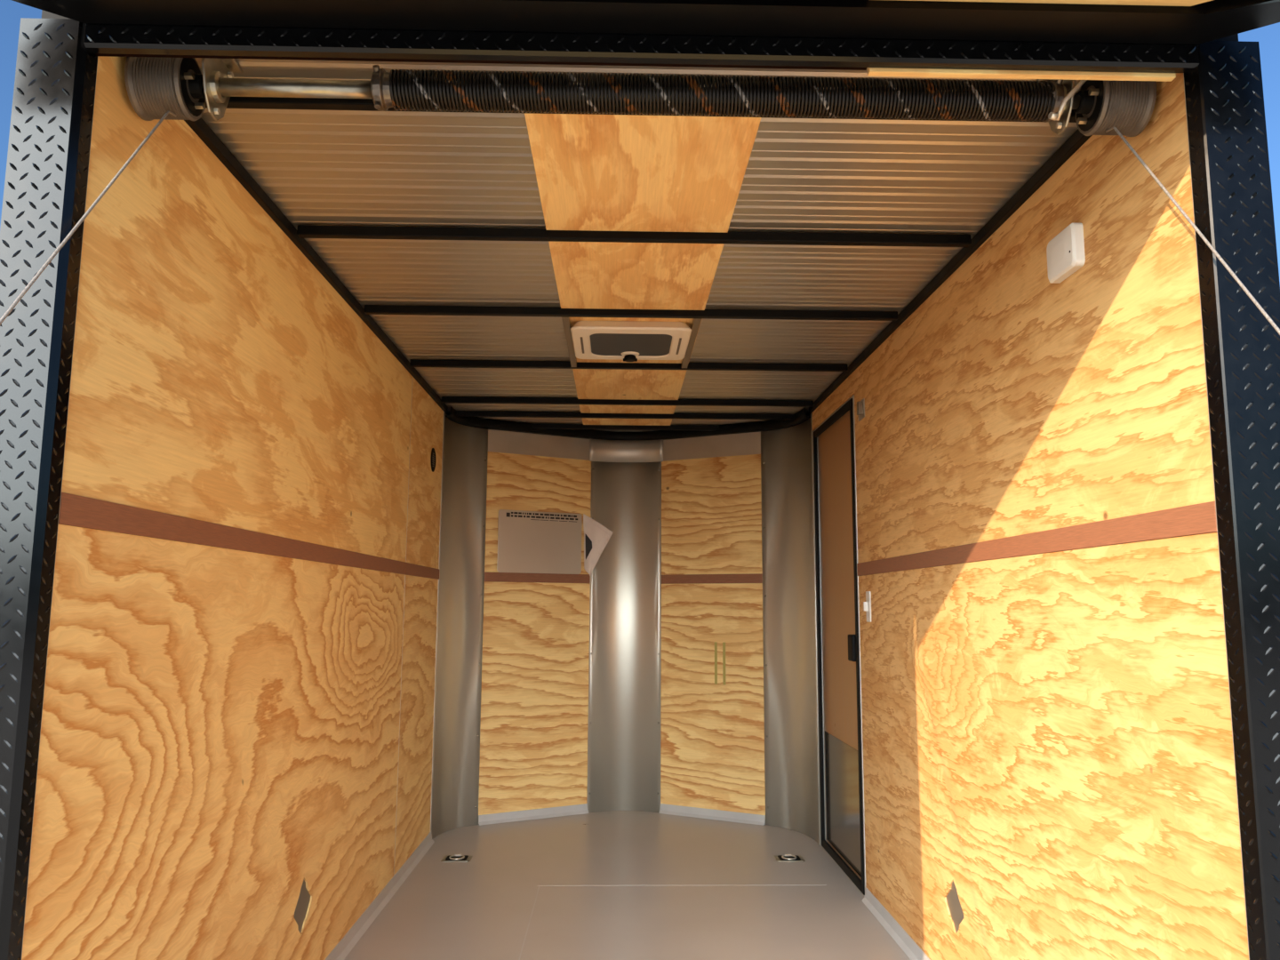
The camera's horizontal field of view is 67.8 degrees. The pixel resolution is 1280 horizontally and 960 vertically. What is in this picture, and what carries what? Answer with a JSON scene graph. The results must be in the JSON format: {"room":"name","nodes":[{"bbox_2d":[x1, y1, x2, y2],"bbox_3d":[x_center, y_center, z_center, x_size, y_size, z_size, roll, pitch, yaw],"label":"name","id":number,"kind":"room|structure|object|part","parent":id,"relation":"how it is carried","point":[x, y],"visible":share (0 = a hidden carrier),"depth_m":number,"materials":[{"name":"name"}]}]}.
{"room":"cargo space","nodes":[
{"label":"cargo space","id":0,"kind":"room"},
{"bbox_2d":[21,10,444,959],"bbox_3d":[-0.978,0.507,3.029,0.083,2.220,3.257,0,-8,-1],"label":"wall","id":1,"kind":"structure","parent":0,"point":[238,710],"depth_m":2.08,"materials":[{"name":"brown wood"}]},
{"bbox_2d":[0,17,97,959],"bbox_3d":[-0.951,0.522,1.421,0.108,2.530,0.121,0,-8,-1],"label":"post","id":2,"kind":"object","parent":1,"relation":"attached to","point":[48,155],"visible":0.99,"depth_m":1.46,"materials":[{"name":"metal"}]},
{"bbox_3d":[-0.905,0.263,1.443,0.011,2.050,0.005,0,-8,-1],"label":"edge trim","id":3,"kind":"part","parent":1,"relation":"part of","materials":[{"name":"metal"}]},
{"bbox_3d":[-0.937,0.832,2.598,0.009,1.220,2.434,0,-8,-1],"label":"plywood panel","id":4,"kind":"part","parent":1,"relation":"part of","materials":[{"name":"beige wood"}]},
{"bbox_3d":[-0.932,-0.208,2.736,0.009,0.778,2.434,0,-8,-1],"label":"plywood panel","id":5,"kind":"part","parent":1,"relation":"part of","materials":[{"name":"beige wood"}]},
{"bbox_2d":[293,880,310,932],"bbox_3d":[-0.942,1.185,2.646,0.003,0.195,0.195,0,-8,-1],"label":"air vent","id":6,"kind":"object","parent":1,"relation":"in","point":[303,901],"visible":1,"depth_m":2.65,"materials":[{"name":"grey metal"}]},
{"bbox_2d":[324,832,434,959],"bbox_3d":[-0.933,1.462,2.884,0.022,0.046,3.177,0,-8,-1],"label":"baseboard","id":7,"kind":"structure","parent":1,"relation":"attached to","point":[348,942],"depth_m":3.44,"materials":[{"name":"grey metal"}]},
{"bbox_3d":[-0.964,0.581,3.860,0.010,2.048,0.003,0,-8,-1],"label":"edge trim","id":8,"kind":"part","parent":1,"relation":"part of","materials":[{"name":"wood"}]},
{"bbox_3d":[-0.975,1.039,4.171,0.009,1.220,0.734,0,-8,-1],"label":"plywood panel","id":9,"kind":"part","parent":1,"relation":"part of","materials":[{"name":"beige wood"}]},
{"bbox_3d":[-0.970,-0.001,4.309,0.009,0.778,0.734,0,-8,-1],"label":"plywood panel","id":10,"kind":"part","parent":1,"relation":"part of","materials":[{"name":"beige wood"}]},
{"bbox_2d":[430,448,436,471],"bbox_3d":[-0.965,-0.094,4.449,0.006,0.112,0.112,0,-8,-1],"label":"port","id":11,"kind":"object","parent":1,"relation":"attached to","point":[433,459],"visible":1,"depth_m":4.44,"materials":[{"name":"black plastic"}]},
{"bbox_3d":[-0.980,0.677,4.583,0.011,2.050,0.012,0,-8,-1],"label":"edge trim","id":12,"kind":"part","parent":1,"relation":"part of","materials":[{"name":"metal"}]},
{"bbox_2d":[431,412,818,842],"bbox_3d":[-0.075,0.763,4.932,1.994,2.220,0.787,0,-8,-1],"label":"wall","id":13,"kind":"structure","parent":0,"point":[598,690],"depth_m":5.06,"materials":[{"name":"brown wood"}]},
{"bbox_2d":[478,803,588,825],"bbox_3d":[-0.546,1.737,4.949,0.612,0.046,0.022,4,-9,-29],"label":"baseboard","id":14,"kind":"structure","parent":13,"relation":"attached to","point":[577,809],"depth_m":4.94,"materials":[{"name":"grey metal"}]},
{"bbox_3d":[-0.568,1.155,5.030,0.712,1.220,0.009,4,-9,-29],"label":"plywood panel","id":15,"kind":"part","parent":13,"relation":"part of","materials":[{"name":"beige wood"}]},
{"bbox_3d":[-0.563,0.115,5.167,0.712,0.778,0.009,4,-9,-29],"label":"plywood panel","id":16,"kind":"part","parent":13,"relation":"part of","materials":[{"name":"beige wood"}]},
{"bbox_2d":[496,509,581,574],"bbox_3d":[-0.536,0.336,5.133,0.486,0.332,0.005,4,-9,-29],"label":"paper sheet","id":17,"kind":"object","parent":13,"relation":"attached to","point":[528,541],"visible":1,"depth_m":5.13,"materials":[{"name":"grey paper"}]},
{"bbox_2d":[583,513,612,575],"bbox_3d":[-0.234,0.356,5.226,0.168,0.346,0.033,-1,-8,7],"label":"paper sheet","id":18,"kind":"object","parent":17,"relation":"attached to","point":[596,536],"visible":1,"depth_m":5.23,"materials":[{"name":"white paper"}]},
{"bbox_2d":[585,534,591,559],"bbox_3d":[-0.281,0.365,5.226,0.041,0.146,0.002,-1,-8,12],"label":"print","id":19,"kind":"object","parent":18,"relation":"attached to","point":[588,537],"depth_m":5.23,"materials":[{"name":"black"}]},
{"bbox_2d":[658,803,765,825],"bbox_3d":[0.369,1.745,4.970,0.595,0.046,0.022,-4,-8,28],"label":"baseboard","id":20,"kind":"structure","parent":13,"relation":"attached to","point":[666,809],"depth_m":4.96,"materials":[{"name":"grey metal"}]},
{"bbox_3d":[0.402,0.122,5.189,0.697,0.778,0.009,-4,-8,27],"label":"plywood panel","id":21,"kind":"part","parent":13,"relation":"part of","materials":[{"name":"beige wood"}]},
{"bbox_3d":[0.397,1.163,5.052,0.697,1.220,0.009,-4,-8,27],"label":"plywood panel","id":22,"kind":"part","parent":13,"relation":"part of","materials":[{"name":"beige wood"}]},
{"bbox_2d":[714,641,725,684],"bbox_3d":[0.425,0.973,5.055,0.062,0.220,0.002,-4,-8,27],"label":"marking","id":23,"kind":"object","parent":13,"relation":"attached to","point":[716,644],"visible":1,"depth_m":5.05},
{"bbox_2d":[344,810,910,959],"bbox_3d":[-0.042,1.565,3.219,1.860,0.061,3.905,0,-8,-1],"label":"floor","id":24,"kind":"structure","parent":0,"point":[609,884],"depth_m":3.60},
{"bbox_2d":[440,853,471,862],"bbox_3d":[-0.800,1.650,4.162,0.124,0.012,0.100,0,-8,-1],"label":"ring","id":25,"kind":"object","parent":24,"relation":"on","point":[458,857],"visible":1,"depth_m":4.15,"materials":[{"name":"metal"}]},
{"bbox_2d":[774,853,805,861],"bbox_3d":[0.657,1.661,4.191,0.124,0.012,0.100,0,-8,-1],"label":"ring","id":26,"kind":"object","parent":24,"relation":"on","point":[787,857],"visible":1,"depth_m":4.18,"materials":[{"name":"metal"}]},
{"bbox_2d":[184,57,1092,440],"bbox_3d":[-0.033,-0.517,3.538,2.060,0.096,4.080,0,-8,-1],"label":"ceiling","id":27,"kind":"structure","parent":0,"point":[464,242],"depth_m":2.48,"materials":[{"name":"grey metal"}]},
{"bbox_3d":[-0.933,-0.559,3.160,0.031,0.028,3.157,0,-8,-1],"label":"roof rail","id":28,"kind":"part","parent":27,"relation":"part of","materials":[{"name":"black metal"}]},
{"bbox_3d":[-0.069,-0.294,5.053,1.812,0.050,0.745,0,-8,-1],"label":"roof rail","id":29,"kind":"part","parent":27,"relation":"part of","materials":[{"name":"black metal"}]},
{"bbox_2d":[561,316,701,367],"bbox_3d":[-0.035,-0.487,3.504,0.466,0.060,0.671,0,-8,-1],"label":"ceiling vent","id":30,"kind":"object","parent":27,"relation":"in","point":[625,340],"visible":1,"depth_m":3.40,"materials":[{"name":"beige plastic"}]},
{"bbox_3d":[-0.037,-0.457,3.581,0.045,0.021,0.045,-7,-10,43],"label":"crank knob","id":31,"kind":"part","parent":30,"relation":"part of","materials":[{"name":"black plastic"}]},
{"bbox_2d":[124,56,1156,136],"bbox_3d":[0.011,-0.696,1.714,1.810,0.124,0.124,0,-8,-1],"label":"spring","id":32,"kind":"object","parent":27,"relation":"attached to","point":[155,86],"visible":0.94,"depth_m":1.69,"materials":[{"name":"paint"}]},
{"bbox_2d":[0,110,176,325],"bbox_3d":[-0.852,0.387,0.685,0.006,2.308,1.706,0,-8,2],"label":"cable","id":33,"kind":"object","parent":32,"relation":"attached to","point":[9,310],"visible":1,"depth_m":1.41,"materials":[{"name":"metal"}]},
{"bbox_3d":[0.773,-0.688,1.678,0.082,0.103,0.019,-2,-8,14],"label":"stay rod","id":34,"kind":"part","parent":32,"relation":"part of","materials":[{"name":"silver metal"}]},
{"bbox_2d":[1105,126,1279,335],"bbox_3d":[0.893,0.401,0.725,0.006,2.308,1.705,1,-8,-4],"label":"cable","id":35,"kind":"object","parent":32,"relation":"attached to","point":[1115,128],"visible":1,"depth_m":1.45,"materials":[{"name":"metal"}]},
{"bbox_2d":[83,23,1199,81],"bbox_3d":[0.014,-0.734,1.570,1.810,0.111,0.041,0,-8,-1],"label":"lintel","id":36,"kind":"object","parent":27,"relation":"attached to","point":[882,57],"visible":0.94,"depth_m":1.55,"materials":[{"name":"black metal"}]},
{"bbox_2d":[11,0,1279,44],"bbox_3d":[0.018,-0.773,1.436,2.320,0.114,0.233,0,-8,-1],"label":"hood","id":37,"kind":"object","parent":27,"relation":"attached to","point":[1136,21],"visible":1,"depth_m":1.49,"materials":[{"name":"black paint"}]},
{"bbox_3d":[0.886,-0.548,3.172,0.031,0.028,3.097,0,-8,-1],"label":"roof rail","id":38,"kind":"part","parent":27,"relation":"part of","materials":[{"name":"black metal"}]},
{"bbox_2d":[808,33,1249,959],"bbox_3d":[0.918,0.522,3.072,0.083,2.220,3.257,0,-8,-1],"label":"wall","id":39,"kind":"structure","parent":0,"point":[1047,728],"depth_m":2.06,"materials":[{"name":"brown wood"}]},
{"bbox_3d":[0.863,-0.342,4.286,0.009,0.090,0.835,0,-8,-1],"label":"plywood panel","id":40,"kind":"part","parent":39,"relation":"part of","materials":[{"name":"beige wood"}]},
{"bbox_2d":[810,394,865,896],"bbox_3d":[0.867,0.674,4.139,0.062,1.952,0.804,0,-8,-1],"label":"door","id":41,"kind":"structure","parent":39,"relation":"in","point":[841,817],"depth_m":4.15,"materials":[{"name":"wood"}]},
{"bbox_3d":[0.865,1.358,4.041,0.002,0.484,0.695,0,-8,-1],"label":"kick plate","id":42,"kind":"part","parent":41,"relation":"part of","materials":[{"name":"grey"}]},
{"bbox_2d":[856,398,864,421],"bbox_3d":[0.860,-0.276,3.735,0.022,0.075,0.090,0,-8,-1],"label":"bracket","id":43,"kind":"object","parent":39,"relation":"attached to","point":[860,404],"visible":1,"depth_m":3.71,"materials":[{"name":"metal"}]},
{"bbox_2d":[863,591,871,622],"bbox_3d":[0.857,0.479,3.602,0.022,0.115,0.055,0,-8,-1],"label":"light switch","id":44,"kind":"object","parent":39,"relation":"attached to","point":[867,605],"visible":1,"depth_m":3.59,"materials":[{"name":"white plastic"}]},
{"bbox_3d":[0.854,0.479,3.602,0.016,0.035,0.019,0,-8,-1],"label":"switch lever","id":45,"kind":"part","parent":44,"relation":"part of","materials":[{"name":"white plastic"}]},
{"bbox_2d":[865,591,871,622],"bbox_3d":[0.865,0.479,3.603,0.006,0.115,0.055,0,-8,-1],"label":"switch plate","id":46,"kind":"object","parent":39,"relation":"attached to","point":[868,593],"depth_m":3.59,"materials":[{"name":"white plastic"}]},
{"bbox_2d":[862,888,930,959],"bbox_3d":[0.875,1.418,2.477,0.022,0.046,2.272,0,-8,-1],"label":"baseboard","id":47,"kind":"structure","parent":39,"relation":"attached to","point":[899,934],"depth_m":3.22,"materials":[{"name":"grey metal"}]},
{"bbox_2d":[945,881,964,932],"bbox_3d":[0.889,1.201,2.678,0.003,0.188,0.195,0,-8,-1],"label":"air vent","id":48,"kind":"object","parent":39,"relation":"in","point":[955,908],"visible":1,"depth_m":2.68,"materials":[{"name":"grey metal"}]},
{"bbox_3d":[0.899,-0.204,2.699,0.009,0.778,2.276,0,-8,-1],"label":"plywood panel","id":49,"kind":"part","parent":39,"relation":"part of","materials":[{"name":"beige wood"}]},
{"bbox_3d":[0.893,0.836,2.562,0.009,1.220,2.276,0,-8,-1],"label":"plywood panel","id":50,"kind":"part","parent":39,"relation":"part of","materials":[{"name":"beige wood"}]},
{"bbox_2d":[1046,223,1085,283],"bbox_3d":[0.899,-0.480,2.020,0.026,0.094,0.124,0,-8,-1],"label":"wall lamp","id":51,"kind":"object","parent":39,"relation":"attached to","point":[1065,252],"visible":1,"depth_m":1.99,"materials":[{"name":"white plastic"}]},
{"bbox_3d":[0.922,0.277,1.485,0.011,2.050,0.005,0,-8,-1],"label":"edge trim","id":52,"kind":"part","parent":39,"relation":"part of","materials":[{"name":"metal"}]},
{"bbox_2d":[1184,40,1279,959],"bbox_3d":[0.965,0.537,1.465,0.108,2.530,0.121,0,-8,-1],"label":"post","id":53,"kind":"object","parent":39,"relation":"attached to","point":[1233,201],"visible":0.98,"depth_m":1.50,"materials":[{"name":"metal"}]}
]}

